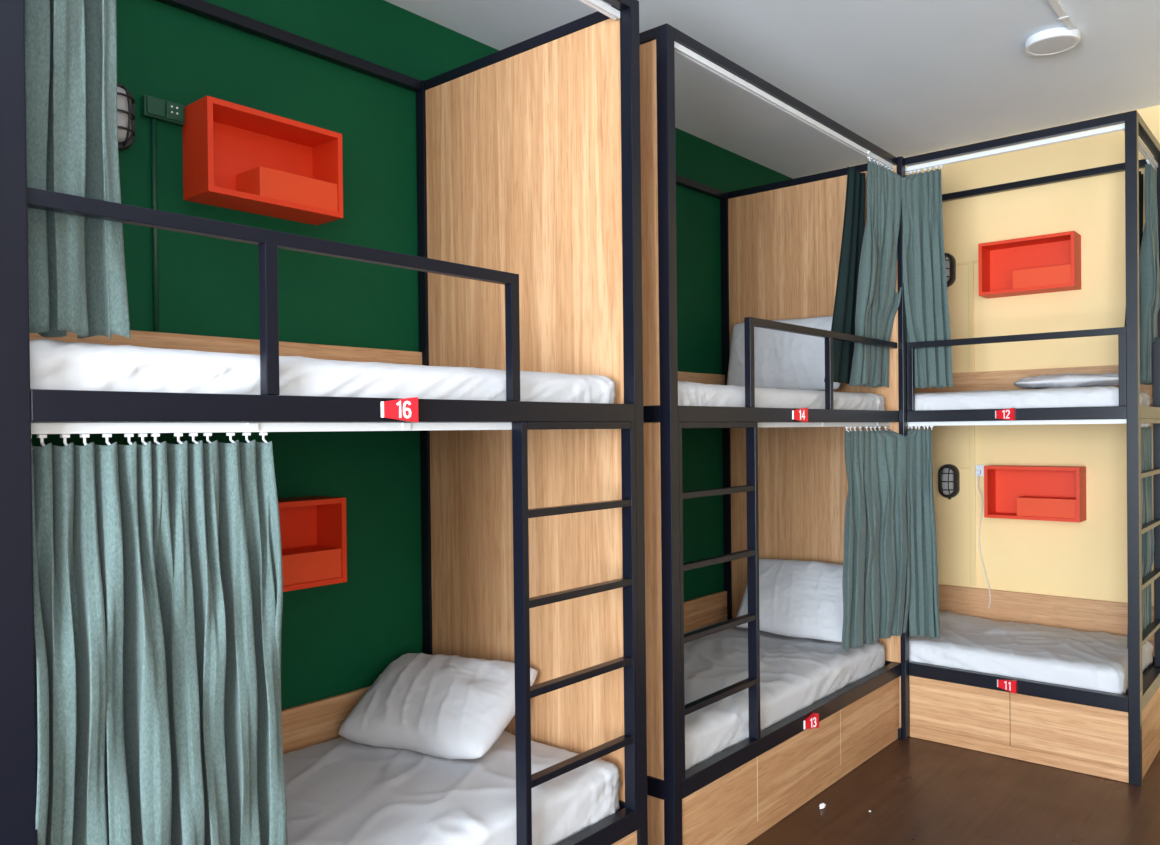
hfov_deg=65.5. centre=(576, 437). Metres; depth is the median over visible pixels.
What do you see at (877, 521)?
curtain
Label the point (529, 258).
bunk bed
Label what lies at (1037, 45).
diffuser
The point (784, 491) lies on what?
bunk bed
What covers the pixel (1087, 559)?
wall
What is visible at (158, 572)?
curtain
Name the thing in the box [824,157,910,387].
curtain
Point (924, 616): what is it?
curtain
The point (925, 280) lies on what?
curtain
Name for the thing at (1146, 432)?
curtain
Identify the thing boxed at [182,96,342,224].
wall shelf
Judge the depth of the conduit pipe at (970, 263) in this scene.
4.89 m
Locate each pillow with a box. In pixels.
[338,653,537,759]
[727,316,839,390]
[736,559,842,641]
[1014,373,1118,388]
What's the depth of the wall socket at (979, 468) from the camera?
4.85 m
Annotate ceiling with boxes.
[385,0,1159,178]
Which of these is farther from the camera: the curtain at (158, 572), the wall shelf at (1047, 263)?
the wall shelf at (1047, 263)
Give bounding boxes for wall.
[31,0,791,709]
[905,105,1159,685]
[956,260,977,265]
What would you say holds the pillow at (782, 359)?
on the mattress at (689, 393)
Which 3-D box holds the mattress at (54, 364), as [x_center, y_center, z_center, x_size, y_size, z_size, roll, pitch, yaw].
[-0.737,-0.118,2.362,0.924,0.137,1.642,0,1,41]
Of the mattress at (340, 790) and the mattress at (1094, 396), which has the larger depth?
the mattress at (1094, 396)
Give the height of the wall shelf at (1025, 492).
0.270 m
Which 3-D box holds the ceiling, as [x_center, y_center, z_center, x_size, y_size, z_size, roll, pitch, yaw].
[0.171,-1.585,0.672,4.806,0.100,9.185,0,1,41]
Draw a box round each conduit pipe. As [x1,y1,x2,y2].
[150,119,158,329]
[968,260,975,584]
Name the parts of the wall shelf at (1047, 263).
panel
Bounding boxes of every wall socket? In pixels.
[141,95,184,126]
[976,465,985,475]
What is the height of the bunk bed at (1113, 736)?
2.750 m
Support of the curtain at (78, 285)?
hanging from the bunk bed at (529, 258)
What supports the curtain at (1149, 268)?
hanging from the bunk bed at (1113, 736)
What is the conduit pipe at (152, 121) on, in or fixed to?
attached to the wall at (338, 638)
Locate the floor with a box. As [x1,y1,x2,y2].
[746,686,1159,844]
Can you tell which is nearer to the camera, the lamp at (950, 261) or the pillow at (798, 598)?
the pillow at (798, 598)
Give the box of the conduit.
[1047,0,1075,29]
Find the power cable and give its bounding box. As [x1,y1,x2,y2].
[978,474,990,608]
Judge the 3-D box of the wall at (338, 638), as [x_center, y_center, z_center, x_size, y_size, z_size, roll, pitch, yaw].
[-1.590,-0.026,2.211,0.120,3.004,9.185,0,1,41]
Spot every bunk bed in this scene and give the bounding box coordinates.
[0,0,647,844]
[639,23,901,844]
[897,110,1159,785]
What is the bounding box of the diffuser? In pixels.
[1029,37,1075,53]
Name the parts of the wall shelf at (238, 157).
panel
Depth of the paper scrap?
3.49 m
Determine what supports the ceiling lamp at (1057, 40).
in the ceiling
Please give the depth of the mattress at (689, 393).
3.45 m
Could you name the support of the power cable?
hanging from the wall socket at (979, 468)
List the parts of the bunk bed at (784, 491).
rail, panel, rail, panel, rail, panel, corner post, rail, drawer, corner post, rail, rail, rail, drawer, number plate, rail, number plate, panel, panel, guard rail, drawer, foot plate, panel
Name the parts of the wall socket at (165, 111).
plate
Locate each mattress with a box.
[30,339,615,403]
[283,731,620,844]
[678,381,884,410]
[684,619,884,770]
[909,611,1152,694]
[915,386,1150,410]
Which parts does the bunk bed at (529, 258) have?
corner post, rail, guard rail, rail, rail, number plate, corner post, rail, panel, panel, rail, rail, rail, drawer, corner post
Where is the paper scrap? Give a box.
[819,803,825,808]
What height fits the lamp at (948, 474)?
0.195 m
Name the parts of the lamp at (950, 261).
glass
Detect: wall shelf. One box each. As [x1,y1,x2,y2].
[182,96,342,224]
[278,496,346,591]
[978,231,1080,298]
[984,465,1085,521]
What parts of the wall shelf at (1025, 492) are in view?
panel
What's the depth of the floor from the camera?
3.51 m
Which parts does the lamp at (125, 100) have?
glass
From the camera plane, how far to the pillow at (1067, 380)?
4.15 m
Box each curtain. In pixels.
[24,0,129,338]
[31,432,287,844]
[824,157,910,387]
[842,426,910,651]
[903,165,952,387]
[907,426,939,638]
[1124,159,1159,384]
[1127,423,1153,648]
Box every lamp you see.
[117,82,134,151]
[938,464,959,498]
[945,253,955,288]
[1025,27,1080,55]
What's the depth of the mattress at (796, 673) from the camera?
3.73 m
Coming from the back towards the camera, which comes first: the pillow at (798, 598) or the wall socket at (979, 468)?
the wall socket at (979, 468)
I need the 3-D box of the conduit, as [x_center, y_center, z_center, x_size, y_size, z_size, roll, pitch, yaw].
[1.521,-1.560,3.010,0.034,0.018,1.150,0,1,41]
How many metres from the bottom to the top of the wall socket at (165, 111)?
0.058 m
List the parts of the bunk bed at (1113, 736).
corner post, drawer, number plate, number plate, rail, rail, guard rail, rail, rail, rail, drawer, corner post, rail, rail, rail, foot panel, guard rail, corner post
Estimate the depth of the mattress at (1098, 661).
4.16 m
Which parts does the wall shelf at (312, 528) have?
panel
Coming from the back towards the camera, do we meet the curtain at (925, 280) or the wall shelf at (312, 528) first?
the curtain at (925, 280)
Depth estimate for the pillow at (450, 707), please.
2.78 m
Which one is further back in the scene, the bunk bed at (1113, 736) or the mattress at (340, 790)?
the bunk bed at (1113, 736)
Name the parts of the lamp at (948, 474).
glass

